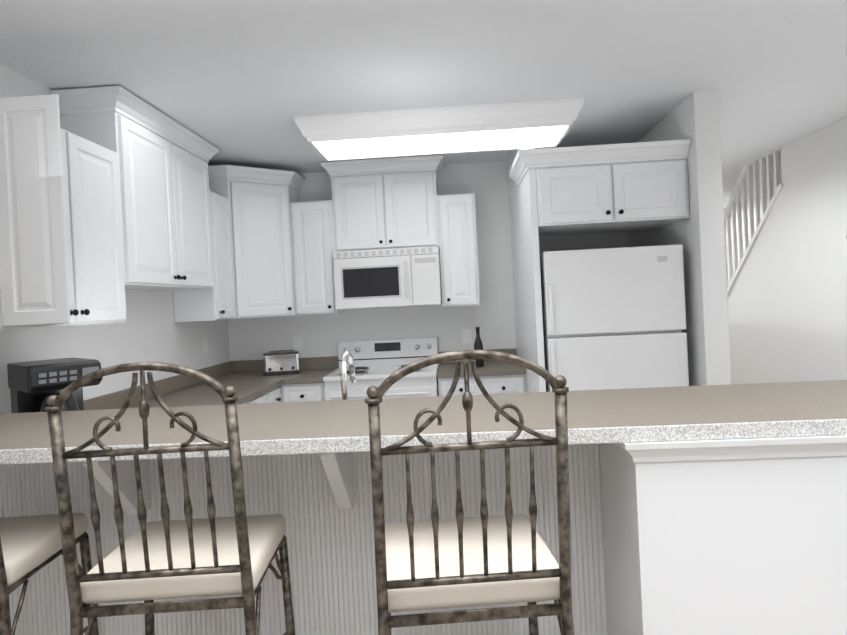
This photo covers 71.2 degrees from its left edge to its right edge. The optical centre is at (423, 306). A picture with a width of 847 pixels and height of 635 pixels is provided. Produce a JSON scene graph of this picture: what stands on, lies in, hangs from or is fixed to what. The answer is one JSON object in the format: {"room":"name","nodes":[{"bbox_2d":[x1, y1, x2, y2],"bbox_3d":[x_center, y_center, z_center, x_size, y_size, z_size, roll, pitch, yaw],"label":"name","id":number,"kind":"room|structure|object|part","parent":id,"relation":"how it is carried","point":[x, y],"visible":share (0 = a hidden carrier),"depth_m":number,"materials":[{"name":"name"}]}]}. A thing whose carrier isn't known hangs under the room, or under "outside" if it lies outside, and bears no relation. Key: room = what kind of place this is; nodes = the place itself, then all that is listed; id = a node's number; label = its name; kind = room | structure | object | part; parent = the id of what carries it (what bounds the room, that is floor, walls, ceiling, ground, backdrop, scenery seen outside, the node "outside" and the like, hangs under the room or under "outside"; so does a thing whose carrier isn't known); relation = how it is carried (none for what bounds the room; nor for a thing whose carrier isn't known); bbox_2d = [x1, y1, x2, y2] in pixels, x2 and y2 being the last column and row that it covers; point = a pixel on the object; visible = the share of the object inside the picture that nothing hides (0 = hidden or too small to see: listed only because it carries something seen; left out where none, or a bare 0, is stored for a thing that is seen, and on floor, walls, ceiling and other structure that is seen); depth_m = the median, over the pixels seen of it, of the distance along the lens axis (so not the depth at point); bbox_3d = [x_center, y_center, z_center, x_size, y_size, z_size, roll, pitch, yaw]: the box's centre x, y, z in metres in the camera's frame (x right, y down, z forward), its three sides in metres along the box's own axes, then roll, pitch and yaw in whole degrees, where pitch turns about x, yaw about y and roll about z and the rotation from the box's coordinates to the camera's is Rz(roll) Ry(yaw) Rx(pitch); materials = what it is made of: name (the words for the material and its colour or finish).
{"room":"kitchen","nodes":[
{"label":"kitchen","id":0,"kind":"room"},
{"bbox_2d":[0,63,229,413],"bbox_3d":[-1.952,0.223,1.318,0.120,2.580,7.840,-3,0,3],"label":"wall","id":1,"kind":"structure","parent":0,"point":[150,329],"depth_m":3.48,"materials":[{"name":"white paint"}]},
{"bbox_2d":[0,97,83,329],"bbox_3d":[-1.703,-0.338,2.388,0.306,0.860,0.415,-3,0,3],"label":"upper cabinet","id":2,"kind":"object","parent":1,"relation":"attached to","point":[40,247],"depth_m":2.16,"materials":[{"name":"white wood"}]},
{"bbox_2d":[72,126,131,323],"bbox_3d":[-1.680,-0.342,2.803,0.306,0.860,0.415,-3,0,3],"label":"upper cabinet","id":3,"kind":"object","parent":1,"relation":"attached to","point":[109,195],"depth_m":2.82,"materials":[{"name":"white wood"}]},
{"bbox_2d":[56,86,183,289],"bbox_3d":[-1.666,-0.596,3.286,0.306,0.980,0.554,-3,0,3],"label":"upper cabinet","id":4,"kind":"object","parent":1,"relation":"attached to","point":[147,139],"depth_m":3.20,"materials":[{"name":"white wood"}]},
{"bbox_2d":[61,361,231,411],"bbox_3d":[-1.719,0.534,3.925,0.020,0.100,2.366,-3,0,3],"label":"backsplash","id":5,"kind":"structure","parent":1,"relation":"attached to","point":[115,399],"depth_m":3.83,"materials":[{"name":"beige stone"}]},
{"bbox_2d":[163,122,219,293],"bbox_3d":[-1.636,-0.602,3.840,0.306,0.980,0.554,-3,0,3],"label":"upper cabinet","id":6,"kind":"object","parent":1,"relation":"attached to","point":[196,201],"depth_m":3.85,"materials":[{"name":"white wood"}]},
{"bbox_2d":[203,338,207,353],"bbox_3d":[-1.704,0.307,4.620,0.006,0.120,0.080,-3,0,3],"label":"outlet","id":7,"kind":"object","parent":1,"relation":"attached to","point":[205,340],"depth_m":4.61,"materials":[{"name":"white plastic"}]},
{"bbox_2d":[173,186,239,321],"bbox_3d":[-1.598,-0.351,4.304,0.306,0.910,0.368,-3,0,3],"label":"upper cabinet","id":8,"kind":"object","parent":1,"relation":"attached to","point":[201,305],"depth_m":4.23,"materials":[{"name":"white wood"}]},
{"bbox_2d":[0,0,846,208],"bbox_3d":[1.209,-1.281,3.786,6.660,0.080,13.500,-3,0,3],"label":"ceiling","id":9,"kind":"structure","parent":0,"point":[244,83],"depth_m":2.84,"materials":[{"name":"white paint"}]},
{"bbox_2d":[294,98,583,160],"bbox_3d":[0.102,-1.119,3.837,1.730,0.135,0.640,-3,0,3],"label":"fluorescent ceiling light","id":10,"kind":"object","parent":9,"relation":"attached to","point":[430,131],"visible":1,"depth_m":3.58,"materials":[{"name":"white plastic"}]},
{"bbox_2d":[228,161,627,369],"bbox_3d":[0.093,0.096,5.072,3.560,2.580,0.120,-3,0,3],"label":"wall","id":11,"kind":"structure","parent":0,"point":[492,315],"depth_m":5.00,"materials":[{"name":"white paint"}]},
{"bbox_2d":[228,166,283,317],"bbox_3d":[-1.260,-0.496,4.617,0.357,1.138,0.296,-3,0,3],"label":"upper cabinet","id":12,"kind":"object","parent":11,"relation":"attached to","point":[255,196],"depth_m":4.58,"materials":[{"name":"white wood"}]},
{"bbox_2d":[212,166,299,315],"bbox_3d":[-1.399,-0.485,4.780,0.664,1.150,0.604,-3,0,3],"label":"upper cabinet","id":13,"kind":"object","parent":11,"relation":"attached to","point":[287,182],"depth_m":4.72,"materials":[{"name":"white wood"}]},
{"bbox_2d":[293,337,302,350],"bbox_3d":[-1.080,0.324,5.074,0.080,0.120,0.006,-3,0,3],"label":"outlet","id":14,"kind":"object","parent":11,"relation":"attached to","point":[297,341],"depth_m":5.07,"materials":[{"name":"white plastic"}]},
{"bbox_2d":[288,198,344,314],"bbox_3d":[-0.879,-0.391,4.897,0.348,0.910,0.316,-3,0,3],"label":"upper cabinet","id":15,"kind":"object","parent":11,"relation":"attached to","point":[313,228],"depth_m":4.74,"materials":[{"name":"white wood"}]},
{"bbox_2d":[328,159,387,251],"bbox_3d":[-0.513,-0.801,4.873,0.420,0.705,0.316,-3,0,3],"label":"upper cabinet","id":16,"kind":"object","parent":11,"relation":"attached to","point":[359,212],"depth_m":4.72,"materials":[{"name":"white wood"}]},
{"bbox_2d":[232,348,515,371],"bbox_3d":[-0.432,0.463,5.030,2.434,0.100,0.020,-3,0,3],"label":"backsplash","id":17,"kind":"structure","parent":11,"relation":"attached to","point":[310,362],"depth_m":5.05,"materials":[{"name":"beige stone"}]},
{"bbox_2d":[384,155,439,248],"bbox_3d":[-0.094,-0.822,4.850,0.420,0.705,0.316,-3,0,3],"label":"upper cabinet","id":18,"kind":"object","parent":11,"relation":"attached to","point":[411,197],"depth_m":4.69,"materials":[{"name":"white wood"}]},
{"bbox_2d":[333,246,441,309],"bbox_3d":[-0.278,-0.223,4.806,0.832,0.458,0.436,-3,0,3],"label":"microwave","id":19,"kind":"object","parent":18,"relation":"attached to","point":[396,277],"visible":0.98,"depth_m":4.63,"materials":[{"name":"white"}]},
{"bbox_3d":[-0.412,-0.188,4.633,0.438,0.223,0.001,-3,0,3],"label":"glass","id":20,"kind":"part","parent":19,"relation":"part of","materials":[{"name":"grey glass"}]},
{"bbox_2d":[438,193,479,306],"bbox_3d":[0.285,-0.447,4.834,0.298,0.890,0.316,-3,0,3],"label":"upper cabinet","id":21,"kind":"object","parent":11,"relation":"attached to","point":[458,236],"depth_m":4.68,"materials":[{"name":"white wood"}]},
{"bbox_2d":[462,329,471,343],"bbox_3d":[0.368,0.254,4.995,0.080,0.120,0.006,-3,0,3],"label":"outlet","id":22,"kind":"object","parent":11,"relation":"attached to","point":[466,338],"depth_m":4.99,"materials":[{"name":"white plastic"}]},
{"bbox_2d":[520,144,615,235],"bbox_3d":[0.943,-0.738,3.926,0.457,0.460,0.620,-3,0,3],"label":"upper cabinet","id":23,"kind":"object","parent":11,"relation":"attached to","point":[576,185],"depth_m":3.62,"materials":[{"name":"white wood"}]},
{"bbox_2d":[507,130,545,392],"bbox_3d":[0.752,0.070,4.314,0.040,2.579,1.319,-3,0,3],"label":"wall panel","id":24,"kind":"object","parent":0,"point":[526,271],"visible":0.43,"depth_m":3.97,"materials":[{"name":"white"}]},
{"bbox_2d":[627,90,730,385],"bbox_3d":[1.832,0.008,5.592,0.140,2.580,4.250,-3,0,3],"label":"wall","id":25,"kind":"structure","parent":0,"point":[699,234],"depth_m":3.47,"materials":[{"name":"white paint"}]},
{"bbox_2d":[600,139,690,232],"bbox_3d":[1.398,-0.760,3.901,0.457,0.460,0.620,-3,0,3],"label":"upper cabinet","id":26,"kind":"object","parent":25,"relation":"attached to","point":[652,192],"depth_m":3.59,"materials":[{"name":"white wood"}]},
{"bbox_2d":[723,191,774,285],"bbox_3d":[4.412,-0.125,6.497,0.120,2.580,5.200,-3,0,3],"label":"wall","id":27,"kind":"structure","parent":0,"point":[742,228],"depth_m":8.14,"materials":[{"name":"white paint"}]},
{"bbox_2d":[727,116,846,383],"bbox_3d":[2.990,-0.026,2.419,0.120,2.580,10.340,-3,0,3],"label":"wall","id":28,"kind":"structure","parent":0,"point":[814,164],"depth_m":4.77,"materials":[{"name":"white paint"}]},
{"bbox_2d":[724,149,782,297],"bbox_3d":[3.714,-0.387,6.274,1.218,3.174,2.683,-3,0,3],"label":"stair rail","id":29,"kind":"object","parent":28,"relation":"attached to","point":[740,187],"visible":0.12,"depth_m":5.62,"materials":[{"name":"white wood"}]},
{"bbox_2d":[845,236,846,262],"bbox_3d":[3.008,0.381,3.714,0.024,1.746,0.932,-3,0,3],"label":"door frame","id":30,"kind":"structure","parent":28,"relation":"attached to","point":[846,248],"depth_m":4.15,"materials":[{"name":"white wood"}]},
{"bbox_3d":[1.338,1.366,3.805,6.660,0.060,13.500,-3,0,3],"label":"floor","id":31,"kind":"structure","parent":0,"visible":0},
{"bbox_2d":[0,513,98,634],"bbox_3d":[-1.201,0.811,1.580,0.462,1.329,0.468,-3,0,-2],"label":"stool","id":32,"kind":"object","parent":31,"relation":"on","point":[29,545],"visible":0.81,"depth_m":1.58,"materials":[{"name":"beige fabric"}]},
{"bbox_3d":[-1.209,0.664,1.608,0.431,0.064,0.398,-3,0,3],"label":"seat","id":33,"kind":"part","parent":32,"relation":"part of","materials":[{"name":"beige fabric"}]},
{"bbox_2d":[88,480,179,634],"bbox_3d":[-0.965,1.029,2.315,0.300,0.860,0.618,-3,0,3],"label":"base cabinet","id":34,"kind":"object","parent":31,"relation":"on","point":[168,623],"depth_m":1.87,"materials":[{"name":"white wood"}]},
{"bbox_2d":[45,362,294,634],"bbox_3d":[-0.581,0.782,1.486,0.462,1.329,0.468,-3,0,-2],"label":"stool","id":35,"kind":"object","parent":31,"relation":"on","point":[148,563],"visible":1,"depth_m":1.31,"materials":[{"name":"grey metal"}]},
{"bbox_3d":[-0.589,0.634,1.514,0.431,0.064,0.398,-3,0,3],"label":"seat","id":36,"kind":"part","parent":35,"relation":"part of","materials":[{"name":"beige fabric"}]},
{"bbox_2d":[172,476,267,634],"bbox_3d":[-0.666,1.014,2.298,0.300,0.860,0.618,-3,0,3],"label":"base cabinet","id":37,"kind":"object","parent":31,"relation":"on","point":[231,621],"depth_m":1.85,"materials":[{"name":"white wood"}]},
{"bbox_2d":[252,392,271,403],"bbox_3d":[-1.392,1.038,3.960,0.620,0.860,0.380,-3,0,3],"label":"base cabinet","id":38,"kind":"object","parent":31,"relation":"on","point":[259,399],"depth_m":4.02,"materials":[{"name":"white wood"}]},
{"bbox_2d":[268,384,283,399],"bbox_3d":[-1.371,1.034,4.349,0.620,0.860,0.400,-3,0,3],"label":"base cabinet","id":39,"kind":"object","parent":31,"relation":"on","point":[277,393],"depth_m":4.37,"materials":[{"name":"white wood"}]},
{"bbox_2d":[128,368,303,407],"bbox_3d":[-1.406,0.589,3.871,0.645,0.040,2.441,-3,0,3],"label":"countertop","id":40,"kind":"structure","parent":39,"relation":"on","point":[248,385],"depth_m":3.98,"materials":[{"name":"beige stone"}]},
{"bbox_2d":[7,357,102,412],"bbox_3d":[-1.512,0.405,2.434,0.365,0.355,0.250,-2,1,43],"label":"coffee maker","id":41,"kind":"object","parent":40,"relation":"on","point":[33,386],"visible":0.62,"depth_m":2.36,"materials":[{"name":"black plastic"}]},
{"bbox_2d":[284,368,337,383],"bbox_3d":[-0.883,0.557,4.742,0.307,0.040,0.645,-3,0,3],"label":"countertop","id":42,"kind":"structure","parent":39,"relation":"on","point":[310,375],"depth_m":4.52,"materials":[{"name":"beige stone"}]},
{"bbox_2d":[263,350,300,375],"bbox_3d":[-1.147,0.454,4.797,0.290,0.187,0.190,-3,0,-9],"label":"toaster","id":43,"kind":"object","parent":42,"relation":"on","point":[282,362],"visible":1,"depth_m":4.72,"materials":[{"name":"silver metal"}]},
{"bbox_2d":[260,472,377,634],"bbox_3d":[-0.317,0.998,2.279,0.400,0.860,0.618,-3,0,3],"label":"beadboard panel","id":44,"kind":"object","parent":31,"relation":"on","point":[328,516],"depth_m":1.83,"materials":[{"name":"white wood"}]},
{"bbox_2d":[323,337,438,400],"bbox_3d":[-0.294,0.831,4.675,0.844,1.095,0.704,-3,0,3],"label":"stove","id":45,"kind":"object","parent":31,"relation":"on","point":[377,363],"visible":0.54,"depth_m":4.72,"materials":[{"name":"white metal"}]},
{"bbox_2d":[382,468,511,634],"bbox_3d":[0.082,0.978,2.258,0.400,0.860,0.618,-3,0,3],"label":"base cabinet","id":46,"kind":"object","parent":31,"relation":"on","point":[394,483],"depth_m":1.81,"materials":[{"name":"white wood"}]},
{"bbox_2d":[438,376,483,395],"bbox_3d":[0.306,0.950,4.694,0.324,0.860,0.620,-3,0,3],"label":"base cabinet","id":47,"kind":"object","parent":31,"relation":"on","point":[444,386],"depth_m":4.38,"materials":[{"name":"white wood"}]},
{"bbox_2d":[365,350,573,634],"bbox_3d":[0.105,0.749,1.389,0.462,1.329,0.468,-3,0,-3],"label":"stool","id":48,"kind":"object","parent":31,"relation":"on","point":[460,560],"visible":1,"depth_m":1.21,"materials":[{"name":"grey metal"}]},
{"bbox_3d":[0.096,0.602,1.417,0.436,0.064,0.404,-3,0,3],"label":"seat","id":49,"kind":"part","parent":48,"relation":"part of","materials":[{"name":"beige fabric"}]},
{"bbox_2d":[484,376,525,391],"bbox_3d":[0.630,0.934,4.676,0.324,0.860,0.620,-3,0,3],"label":"base cabinet","id":50,"kind":"object","parent":31,"relation":"on","point":[491,383],"depth_m":4.37,"materials":[{"name":"white wood"}]},
{"bbox_2d":[437,360,525,379],"bbox_3d":[0.442,0.493,4.669,0.654,0.040,0.645,-3,0,3],"label":"countertop","id":51,"kind":"structure","parent":50,"relation":"on","point":[491,367],"depth_m":4.41,"materials":[{"name":"beige stone"}]},
{"bbox_2d":[474,327,483,366],"bbox_3d":[0.429,0.317,4.615,0.072,0.310,0.072,-3,0,3],"label":"bottle","id":52,"kind":"object","parent":51,"relation":"on","point":[478,344],"visible":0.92,"depth_m":4.59,"materials":[{"name":"black glass"}]},
{"bbox_2d":[504,464,595,634],"bbox_3d":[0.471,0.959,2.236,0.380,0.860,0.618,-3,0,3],"label":"beadboard panel","id":53,"kind":"object","parent":31,"relation":"on","point":[584,623],"depth_m":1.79,"materials":[{"name":"white wood"}]},
{"bbox_2d":[540,244,688,391],"bbox_3d":[1.216,0.490,3.989,0.836,1.700,0.828,-3,0,3],"label":"fridge","id":54,"kind":"object","parent":31,"relation":"on","point":[614,318],"visible":0.44,"depth_m":3.60,"materials":[{"name":"white metal"}]},
{"bbox_2d":[584,436,846,634],"bbox_3d":[1.028,0.831,1.648,0.967,1.070,0.510,-3,0,3],"label":"half wall","id":55,"kind":"structure","parent":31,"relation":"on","point":[710,510],"depth_m":1.41,"materials":[{"name":"white paint"}]},
{"bbox_2d":[0,448,587,483],"bbox_3d":[-0.122,0.538,2.266,3.386,0.040,0.624,-3,0,3],"label":"trim","id":56,"kind":"structure","parent":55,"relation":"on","point":[519,457],"depth_m":1.83,"materials":[{"name":"white wood"}]},
{"bbox_2d":[0,380,846,467],"bbox_3d":[-0.187,0.334,1.714,3.336,0.040,0.560,-3,0,3],"label":"countertop","id":57,"kind":"structure","parent":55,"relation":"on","point":[806,410],"depth_m":1.56,"materials":[{"name":"beige stone"}]}
]}

